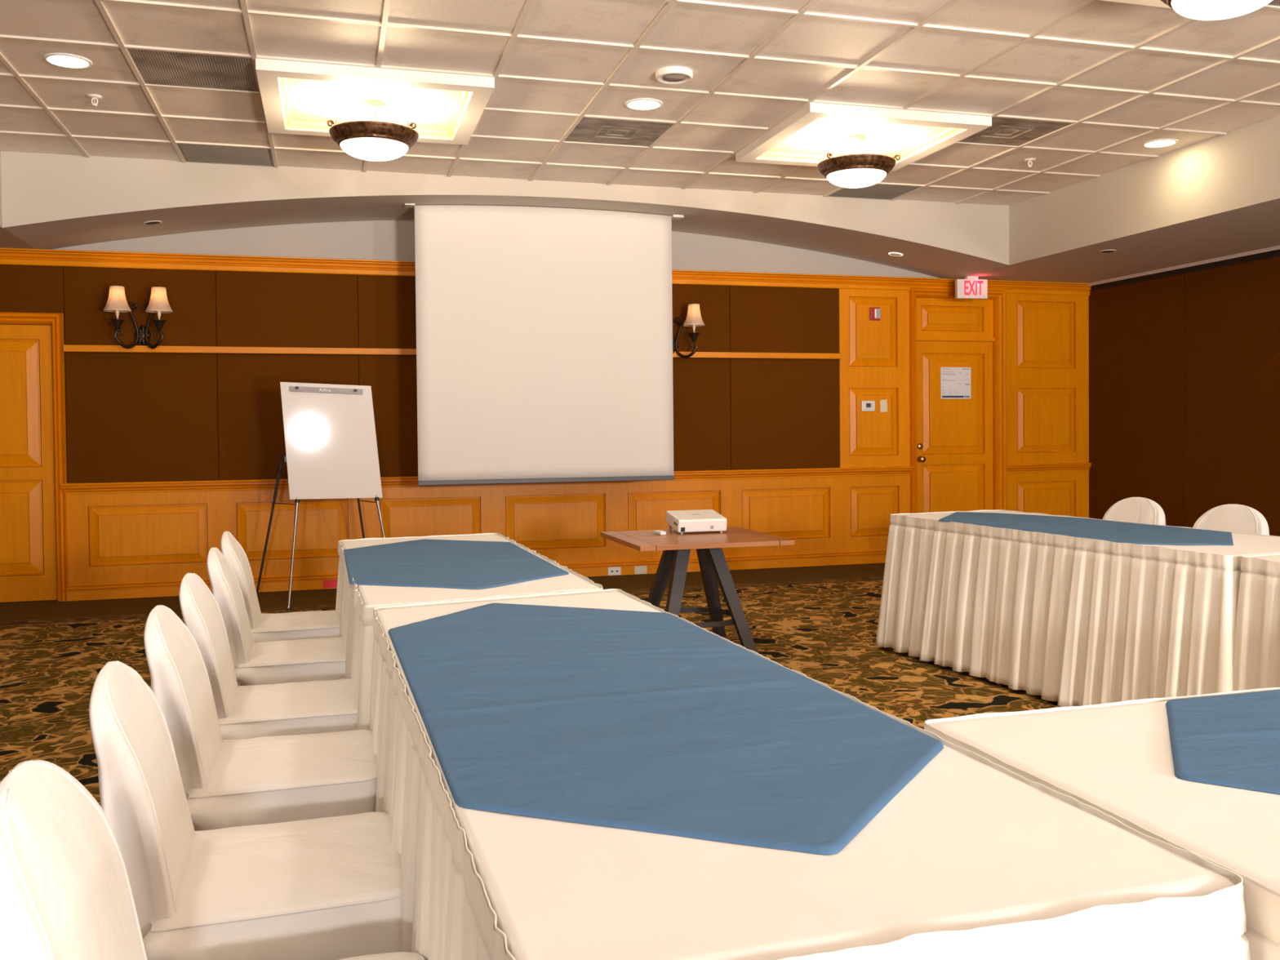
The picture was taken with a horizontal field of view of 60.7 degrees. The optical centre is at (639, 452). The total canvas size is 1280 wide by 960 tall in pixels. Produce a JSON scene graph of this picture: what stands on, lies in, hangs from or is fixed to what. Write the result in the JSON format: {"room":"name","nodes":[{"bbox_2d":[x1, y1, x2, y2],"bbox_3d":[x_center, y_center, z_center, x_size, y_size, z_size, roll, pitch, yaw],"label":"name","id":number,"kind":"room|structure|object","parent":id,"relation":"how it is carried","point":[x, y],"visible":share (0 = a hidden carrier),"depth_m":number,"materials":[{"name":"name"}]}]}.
{"room":"conference room","nodes":[
{"label":"conference room","id":0,"kind":"room"},
{"bbox_2d":[0,562,1062,806],"bbox_3d":[1.248,1.249,2.300,11.020,0.100,15.100,-1,1,-16],"label":"floor","id":1,"kind":"structure","parent":0,"point":[820,623],"depth_m":6.26,"materials":[{"name":"carpet"}]},
{"bbox_2d":[0,760,424,959],"bbox_3d":[-0.539,0.811,1.417,0.599,0.846,0.582,-1,1,-16],"label":"covered chair","id":2,"kind":"object","parent":1,"relation":"on","point":[66,892],"visible":1,"depth_m":1.34,"materials":[{"name":"beige fabric"}]},
{"bbox_2d":[88,661,402,959],"bbox_3d":[-0.719,0.802,2.045,0.604,0.843,0.555,-1,1,-17],"label":"covered chair","id":3,"kind":"object","parent":1,"relation":"on","point":[328,888],"visible":0.88,"depth_m":1.89,"materials":[{"name":"beige fabric"}]},
{"bbox_2d":[143,604,377,831],"bbox_3d":[-0.924,0.789,2.693,0.611,0.846,0.573,-1,1,-15],"label":"covered chair","id":4,"kind":"object","parent":1,"relation":"on","point":[267,780],"visible":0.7,"depth_m":2.53,"materials":[{"name":"beige fabric"}]},
{"bbox_2d":[178,573,357,740],"bbox_3d":[-1.097,0.778,3.313,0.612,0.846,0.567,-1,1,-16],"label":"covered chair","id":5,"kind":"object","parent":1,"relation":"on","point":[313,707],"visible":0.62,"depth_m":3.15,"materials":[{"name":"beige fabric"}]},
{"bbox_2d":[206,547,346,685],"bbox_3d":[-1.326,0.765,4.050,0.589,0.846,0.557,-1,1,-16],"label":"covered chair","id":6,"kind":"object","parent":1,"relation":"on","point":[264,663],"visible":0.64,"depth_m":3.86,"materials":[{"name":"beige fabric"}]},
{"bbox_2d":[220,531,340,642],"bbox_3d":[-1.517,0.753,4.718,0.613,0.846,0.561,-1,1,-16],"label":"covered chair","id":7,"kind":"object","parent":1,"relation":"on","point":[298,625],"visible":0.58,"depth_m":4.54,"materials":[{"name":"beige fabric"}]},
{"bbox_2d":[256,382,385,610],"bbox_3d":[-2.370,0.299,8.170,1.043,1.636,0.747,-1,1,-16],"label":"whiteboard","id":8,"kind":"object","parent":1,"relation":"on","point":[331,451],"visible":0.85,"depth_m":8.01,"materials":[{"name":"beige plastic"}]},
{"bbox_2d":[335,533,603,729],"bbox_3d":[-0.732,0.795,4.213,0.915,0.768,2.183,-1,1,-16],"label":"banquet table","id":9,"kind":"object","parent":1,"relation":"on","point":[355,604],"visible":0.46,"depth_m":3.44,"materials":[{"name":"beige fabric"}]},
{"bbox_2d":[343,538,568,589],"bbox_3d":[-0.759,0.413,4.234,0.750,0.008,1.663,-1,1,-16],"label":"table runner","id":10,"kind":"object","parent":9,"relation":"on","point":[425,562],"visible":1,"depth_m":4.04,"materials":[{"name":"blue fabric"}]},
{"bbox_2d":[600,527,795,653],"bbox_3d":[0.301,0.799,6.159,0.862,0.660,0.862,-1,1,-16],"label":"table","id":11,"kind":"object","parent":1,"relation":"on","point":[676,548],"visible":0.91,"depth_m":6.03,"materials":[{"name":"brown wood"}]},
{"bbox_2d":[653,529,666,534],"bbox_3d":[0.112,0.458,6.263,0.036,0.021,0.110,-1,1,-23],"label":"remote control","id":12,"kind":"object","parent":11,"relation":"on","point":[655,531],"visible":1,"depth_m":6.24,"materials":[{"name":"white plastic"}]},
{"bbox_2d":[666,509,726,534],"bbox_3d":[0.326,0.404,6.378,0.298,0.122,0.259,-1,1,-16],"label":"projector","id":13,"kind":"object","parent":11,"relation":"on","point":[700,520],"visible":1,"depth_m":6.28,"materials":[{"name":"white plastic"}]},
{"bbox_2d":[680,527,684,532],"bbox_3d":[0.244,0.440,6.227,0.025,0.026,0.006,-1,1,-16],"label":"power socket","id":14,"kind":"object","parent":13,"relation":"attached to","point":[682,529],"depth_m":6.23,"materials":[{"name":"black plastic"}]},
{"bbox_2d":[368,588,1250,959],"bbox_3d":[-0.053,0.830,2.188,0.936,0.767,2.470,-1,1,-16],"label":"banquet table","id":15,"kind":"object","parent":1,"relation":"on","point":[974,858],"visible":0.66,"depth_m":1.22,"materials":[{"name":"white fabric"}]},
{"bbox_2d":[387,603,943,854],"bbox_3d":[-0.076,0.448,2.211,0.795,0.008,1.984,-1,1,-16],"label":"table runner","id":16,"kind":"object","parent":15,"relation":"on","point":[659,722],"visible":1,"depth_m":1.78,"materials":[{"name":"blue fabric"}]},
{"bbox_2d":[875,509,1279,706],"bbox_3d":[2.184,0.745,5.321,0.995,0.767,2.467,-1,1,-21],"label":"banquet table","id":17,"kind":"object","parent":1,"relation":"on","point":[1067,620],"visible":0.62,"depth_m":4.90,"materials":[{"name":"white fabric"}]},
{"bbox_2d":[938,511,1233,545],"bbox_3d":[2.133,0.362,5.415,0.764,0.007,1.948,-1,1,-21],"label":"table runner","id":18,"kind":"object","parent":17,"relation":"on","point":[1104,530],"visible":1,"depth_m":5.21,"materials":[{"name":"blue fabric"}]},
{"bbox_2d":[924,687,1279,959],"bbox_3d":[1.461,0.824,1.738,1.974,0.768,0.905,-1,1,-16],"label":"banquet table","id":19,"kind":"object","parent":1,"relation":"on","point":[1114,758],"visible":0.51,"depth_m":1.52,"materials":[{"name":"white fabric"}]},
{"bbox_2d":[1165,689,1279,794],"bbox_3d":[1.482,0.441,1.736,1.505,0.011,0.718,-1,1,-16],"label":"table runner","id":20,"kind":"object","parent":19,"relation":"on","point":[1233,740],"visible":1,"depth_m":1.71,"materials":[{"name":"blue fabric"}]},
{"bbox_2d":[1102,497,1165,525],"bbox_3d":[2.663,0.683,6.225,0.591,0.846,0.554,-1,1,-23],"label":"covered chair","id":21,"kind":"object","parent":1,"relation":"on","point":[1133,509],"visible":0.18,"depth_m":6.27,"materials":[{"name":"beige fabric"}]},
{"bbox_2d":[1192,503,1269,535],"bbox_3d":[2.868,0.694,5.586,0.614,0.846,0.554,-1,1,-23],"label":"covered chair","id":22,"kind":"object","parent":1,"relation":"on","point":[1233,517],"visible":0.1,"depth_m":5.63,"materials":[{"name":"beige fabric"}]},
{"bbox_2d":[1233,553,1279,691],"bbox_3d":[2.851,0.777,3.436,0.996,0.767,1.882,-1,1,-16],"label":"banquet table","id":23,"kind":"object","parent":1,"relation":"on","point":[1256,663],"visible":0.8,"depth_m":3.99,"materials":[{"name":"white fabric"}]},
{"bbox_2d":[0,219,1088,584],"bbox_3d":[-0.805,-0.577,9.429,11.020,3.300,0.243,-1,1,-16],"label":"wall","id":24,"kind":"structure","parent":0,"point":[131,416],"depth_m":9.01,"materials":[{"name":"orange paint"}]},
{"bbox_2d":[0,150,35,248],"bbox_3d":[-3.295,-1.662,0.916,1.610,0.552,14.820,-1,1,-16],"label":"trim","id":25,"kind":"structure","parent":24,"relation":"attached to","point":[7,240],"depth_m":7.77,"materials":[{"name":"beige paint"}]},
{"bbox_2d":[0,311,67,602],"bbox_3d":[-4.908,0.043,8.174,1.118,2.190,0.125,-1,1,-16],"label":"door","id":26,"kind":"structure","parent":24,"relation":"in","point":[33,459],"depth_m":8.28,"materials":[{"name":"brown wood"}]},
{"bbox_2d":[61,493,71,585],"bbox_3d":[-4.367,0.662,8.317,0.052,0.695,0.036,-1,1,-16],"label":"trim","id":27,"kind":"structure","parent":24,"relation":"attached to","point":[68,495],"depth_m":8.31,"materials":[{"name":"brown wood"}]},
{"bbox_2d":[102,285,173,348],"bbox_3d":[-3.801,-1.013,8.299,0.484,0.473,0.292,-1,1,-16],"label":"wall sconce","id":28,"kind":"object","parent":24,"relation":"attached to","point":[117,302],"visible":1,"depth_m":8.24,"materials":[{"name":"brown metal"}]},
{"bbox_2d":[115,309,119,319],"bbox_3d":[-3.928,-1.059,8.210,0.028,0.122,0.027,-1,1,-16],"label":"candle","id":29,"kind":"object","parent":28,"relation":"on","point":[117,311],"depth_m":8.20,"materials":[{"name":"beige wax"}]},
{"bbox_2d":[156,310,160,319],"bbox_3d":[-3.649,-1.063,8.290,0.028,0.122,0.027,-1,1,-16],"label":"candle","id":30,"kind":"object","parent":28,"relation":"on","point":[158,311],"depth_m":8.28,"materials":[{"name":"beige wax"}]},
{"bbox_2d":[143,220,162,225],"bbox_3d":[-3.561,-1.679,7.983,0.126,0.024,0.127,-1,1,-21],"label":"soffit light","id":31,"kind":"object","parent":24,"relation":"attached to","point":[153,222],"visible":1,"depth_m":7.97,"materials":[{"name":"white plastic"}]},
{"bbox_2d":[323,579,337,588],"bbox_3d":[-2.496,1.062,8.830,0.120,0.064,0.004,-1,1,-16],"label":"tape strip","id":32,"kind":"object","parent":24,"relation":"attached to","point":[331,583],"visible":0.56,"depth_m":8.83,"materials":[{"name":"red"}]},
{"bbox_2d":[62,344,841,359],"bbox_3d":[-1.260,-0.836,9.163,6.455,0.052,0.058,-1,1,-16],"label":"trim","id":33,"kind":"structure","parent":24,"relation":"attached to","point":[67,348],"depth_m":8.75,"materials":[{"name":"brown wood"}]},
{"bbox_2d":[62,548,886,601],"bbox_3d":[0.044,0.997,9.572,9.215,0.130,0.046,-1,1,-16],"label":"baseboard","id":34,"kind":"structure","parent":24,"relation":"attached to","point":[167,588],"depth_m":9.40,"materials":[{"name":"brown wood"}]},
{"bbox_2d":[0,151,1008,279],"bbox_3d":[-0.678,-1.833,8.852,7.765,0.522,0.980,-1,1,-16],"label":"ceiling soffit","id":35,"kind":"structure","parent":24,"relation":"attached to","point":[50,201],"depth_m":8.29,"materials":[{"name":"beige paint"}]},
{"bbox_2d":[404,203,684,485],"bbox_3d":[-0.724,-0.856,8.726,2.240,2.193,0.110,-1,1,-16],"label":"projection screen","id":36,"kind":"object","parent":24,"relation":"hanging from","point":[544,335],"visible":1,"depth_m":8.71,"materials":[{"name":"white fabric"}]},
{"bbox_2d":[0,248,1092,295],"bbox_3d":[-0.762,-1.523,9.284,10.850,0.114,0.094,-1,1,-16],"label":"trim","id":37,"kind":"structure","parent":24,"relation":"attached to","point":[8,256],"depth_m":8.85,"materials":[{"name":"brown wood"}]},
{"bbox_2d":[60,462,1091,494],"bbox_3d":[0.039,0.208,9.548,9.215,0.085,0.062,-1,1,-16],"label":"trim","id":38,"kind":"structure","parent":24,"relation":"attached to","point":[402,481],"depth_m":9.49,"materials":[{"name":"brown wood"}]},
{"bbox_2d":[608,566,621,575],"bbox_3d":[-0.221,1.029,9.474,0.114,0.072,0.010,-1,1,-16],"label":"wall outlet","id":39,"kind":"object","parent":24,"relation":"attached to","point":[616,571],"visible":1,"depth_m":9.47,"materials":[{"name":"white plastic"}]},
{"bbox_2d":[634,565,647,574],"bbox_3d":[0.007,1.025,9.539,0.114,0.072,0.010,-1,1,-16],"label":"wall outlet","id":40,"kind":"object","parent":24,"relation":"attached to","point":[637,569],"visible":1,"depth_m":9.54,"materials":[{"name":"beige plastic"}]},
{"bbox_2d":[672,303,705,359],"bbox_3d":[0.316,-1.044,9.468,0.484,0.473,0.292,-1,1,-16],"label":"wall sconce","id":41,"kind":"object","parent":24,"relation":"attached to","point":[694,318],"visible":0.48,"depth_m":9.44,"materials":[{"name":"brown metal"}]},
{"bbox_2d":[688,324,699,342],"bbox_3d":[0.469,-1.049,9.460,0.100,0.212,0.100,-1,1,-16],"label":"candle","id":42,"kind":"object","parent":41,"relation":"on","point":[694,335],"depth_m":9.44,"materials":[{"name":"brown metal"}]},
{"bbox_2d":[861,400,875,411],"bbox_3d":[2.111,-0.431,10.117,0.134,0.096,0.028,-1,1,-16],"label":"thermostat","id":43,"kind":"object","parent":24,"relation":"attached to","point":[866,406],"visible":1,"depth_m":10.10,"materials":[{"name":"white plastic"}]},
{"bbox_2d":[869,306,880,320],"bbox_3d":[2.179,-1.284,10.108,0.096,0.120,0.052,-1,1,-16],"label":"fire alarm strobe","id":44,"kind":"object","parent":24,"relation":"attached to","point":[874,312],"visible":1,"depth_m":10.10,"materials":[{"name":"red plastic"}]},
{"bbox_2d":[880,400,887,412],"bbox_3d":[2.268,-0.433,10.170,0.078,0.118,0.012,-1,1,-16],"label":"wall switch","id":45,"kind":"object","parent":24,"relation":"attached to","point":[883,403],"visible":1,"depth_m":10.16,"materials":[{"name":"beige plastic"}]},
{"bbox_2d":[888,252,902,256],"bbox_3d":[2.271,-1.760,9.702,0.126,0.025,0.127,-1,1,-10],"label":"soffit light","id":46,"kind":"object","parent":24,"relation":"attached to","point":[895,254],"visible":1,"depth_m":9.69,"materials":[{"name":"white"}]},
{"bbox_2d":[909,287,1007,513],"bbox_3d":[3.018,-0.270,10.432,1.034,2.573,0.145,-1,1,-16],"label":"door","id":47,"kind":"structure","parent":24,"relation":"in","point":[958,446],"depth_m":10.47,"materials":[{"name":"brown wood"}]},
{"bbox_2d":[940,367,970,398],"bbox_3d":[3.022,-0.665,10.451,0.326,0.300,0.003,-1,1,-16],"label":"notice","id":48,"kind":"object","parent":47,"relation":"attached to","point":[955,382],"visible":1,"depth_m":10.45,"materials":[{"name":"white paper"}]},
{"bbox_2d":[955,275,987,298],"bbox_3d":[3.073,-1.529,10.131,0.300,0.206,0.060,-1,1,-10],"label":"exit sign","id":49,"kind":"object","parent":24,"relation":"attached to","point":[969,287],"visible":1,"depth_m":10.10,"materials":[{"name":"white plastic"}]},
{"bbox_2d":[0,0,1279,205],"bbox_3d":[1.216,-2.037,2.233,11.020,0.162,15.100,-1,1,-16],"label":"ceiling","id":50,"kind":"structure","parent":0,"point":[1125,77],"depth_m":5.87,"materials":[{"name":"beige paint"}]},
{"bbox_2d":[43,53,93,68],"bbox_3d":[-2.911,-1.995,5.561,0.224,0.014,0.224,-1,1,-16],"label":"recessed light","id":51,"kind":"object","parent":50,"relation":"in","point":[61,60],"visible":1,"depth_m":5.55,"materials":[{"name":"white glass"}]},
{"bbox_2d":[86,93,102,106],"bbox_3d":[-3.071,-1.979,6.152,0.080,0.054,0.080,-1,1,-16],"label":"sprinkler head","id":52,"kind":"object","parent":50,"relation":"attached to","point":[91,96],"visible":1,"depth_m":6.14},
{"bbox_2d":[127,48,258,91],"bbox_3d":[-2.325,-2.008,5.728,0.584,0.014,0.584,-1,1,-16],"label":"ceiling vent","id":53,"kind":"object","parent":50,"relation":"in","point":[154,67],"visible":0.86,"depth_m":5.72,"materials":[{"name":"grey metal"}]},
{"bbox_2d":[177,143,274,165],"bbox_3d":[-2.815,-2.035,7.453,0.584,0.020,0.511,-1,1,-16],"label":"ceiling vent","id":54,"kind":"object","parent":50,"relation":"in","point":[191,153],"visible":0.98,"depth_m":7.44,"materials":[{"name":"grey metal"}]},
{"bbox_2d":[255,58,494,145],"bbox_3d":[-1.528,-1.995,6.271,1.210,0.077,1.210,-1,1,-16],"label":"coffer","id":55,"kind":"object","parent":50,"relation":"attached to","point":[298,98],"visible":0.86,"depth_m":6.13,"materials":[{"name":"white paint"}]},
{"bbox_2d":[327,100,418,161],"bbox_3d":[-1.535,-1.846,6.287,0.511,0.318,0.529,-1,1,-16],"label":"bowl light","id":56,"kind":"object","parent":55,"relation":"attached to","point":[375,140],"visible":1,"depth_m":6.14,"materials":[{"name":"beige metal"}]},
{"bbox_2d":[564,117,672,146],"bbox_3d":[-0.144,-2.051,6.981,0.584,0.020,0.584,-1,1,-16],"label":"ceiling vent","id":57,"kind":"object","parent":50,"relation":"in","point":[588,130],"visible":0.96,"depth_m":6.97,"materials":[{"name":"white metal"}]},
{"bbox_2d":[624,97,662,110],"bbox_3d":[0.022,-2.040,6.394,0.224,0.014,0.224,-1,1,-16],"label":"recessed light","id":58,"kind":"object","parent":50,"relation":"in","point":[640,104],"visible":1,"depth_m":6.38,"materials":[{"name":"white glass"}]},
{"bbox_2d":[655,66,693,84],"bbox_3d":[0.183,-2.014,5.839,0.200,0.034,0.200,-1,1,-16],"label":"ceiling speaker","id":59,"kind":"object","parent":50,"relation":"attached to","point":[672,74],"visible":1,"depth_m":5.80,"materials":[{"name":"white plastic"}]},
{"bbox_2d":[662,73,685,81],"bbox_3d":[0.183,-2.004,5.839,0.128,0.006,0.128,-1,1,-16],"label":"grille","id":60,"kind":"object","parent":59,"relation":"attached to","point":[666,77],"depth_m":5.83,"materials":[{"name":"grey metal"}]},
{"bbox_2d":[735,102,991,171],"bbox_3d":[1.406,-2.040,7.104,1.210,0.077,1.210,-1,1,-16],"label":"coffer","id":61,"kind":"object","parent":50,"relation":"attached to","point":[805,138],"visible":0.83,"depth_m":6.98,"materials":[{"name":"white paint"}]},
{"bbox_2d":[817,134,900,188],"bbox_3d":[1.398,-1.891,7.120,0.511,0.318,0.529,-1,1,-16],"label":"bowl light","id":62,"kind":"object","parent":61,"relation":"attached to","point":[851,171],"visible":1,"depth_m":6.97,"materials":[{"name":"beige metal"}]},
{"bbox_2d":[829,184,919,199],"bbox_3d":[1.879,-2.107,8.785,0.584,0.020,0.511,-1,1,-16],"label":"ceiling vent","id":63,"kind":"object","parent":50,"relation":"in","point":[875,191],"visible":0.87,"depth_m":8.80,"materials":[{"name":"grey metal"}]},
{"bbox_2d":[957,117,1071,146],"bbox_3d":[2.369,-2.076,7.061,0.584,0.020,0.584,-1,1,-16],"label":"ceiling vent","id":64,"kind":"object","parent":50,"relation":"in","point":[1003,131],"visible":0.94,"depth_m":7.06,"materials":[{"name":"white metal"}]},
{"bbox_2d":[1024,158,1035,167],"bbox_3d":[2.791,-2.069,7.817,0.080,0.054,0.080,-1,1,-16],"label":"sprinkler head","id":65,"kind":"object","parent":50,"relation":"attached to","point":[1028,160],"visible":1,"depth_m":7.81},
{"bbox_2d":[1102,0,1170,8],"bbox_3d":[2.240,-1.988,4.171,1.210,0.077,1.210,-1,1,-16],"label":"coffer","id":66,"kind":"object","parent":50,"relation":"attached to","point":[1159,3],"visible":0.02,"depth_m":4.76,"materials":[{"name":"white paint"}]},
{"bbox_2d":[1160,0,1272,20],"bbox_3d":[2.232,-1.839,4.187,0.511,0.318,0.529,-1,1,-16],"label":"bowl light","id":67,"kind":"object","parent":66,"relation":"attached to","point":[1200,10],"visible":1,"depth_m":4.17,"materials":[{"name":"white glass"}]},
{"bbox_2d":[1142,138,1178,147],"bbox_3d":[3.516,-2.093,7.386,0.224,0.014,0.224,-1,1,-16],"label":"recessed light","id":68,"kind":"object","parent":50,"relation":"in","point":[1158,143],"visible":1,"depth_m":7.38,"materials":[{"name":"white glass"}]},
{"bbox_2d":[1266,0,1279,6],"bbox_3d":[3.036,-2.038,4.714,0.584,0.014,0.584,-1,1,-16],"label":"ceiling vent","id":69,"kind":"object","parent":50,"relation":"in","point":[1274,2],"visible":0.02,"depth_m":4.95,"materials":[{"name":"white metal"}]},
{"bbox_2d":[1088,245,1279,536],"bbox_3d":[6.471,-0.256,3.758,0.170,2.750,14.900,-1,1,-16],"label":"wall","id":70,"kind":"structure","parent":0,"point":[1184,359],"depth_m":9.54,"materials":[{"name":"brown fabric"}]},
{"bbox_2d":[1098,249,1115,253],"bbox_3d":[3.735,-1.607,8.727,0.128,0.006,0.128,-1,1,-16],"label":"soffit light","id":71,"kind":"object","parent":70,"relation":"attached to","point":[1104,251],"visible":1,"depth_m":8.70,"materials":[{"name":"white plastic"}]},
{"bbox_2d":[954,115,1279,283],"bbox_3d":[5.739,-1.800,3.481,1.645,0.552,14.820,-1,1,-16],"label":"soffit","id":72,"kind":"structure","parent":70,"relation":"attached to","point":[1218,196],"depth_m":8.10,"materials":[{"name":"beige paint"}]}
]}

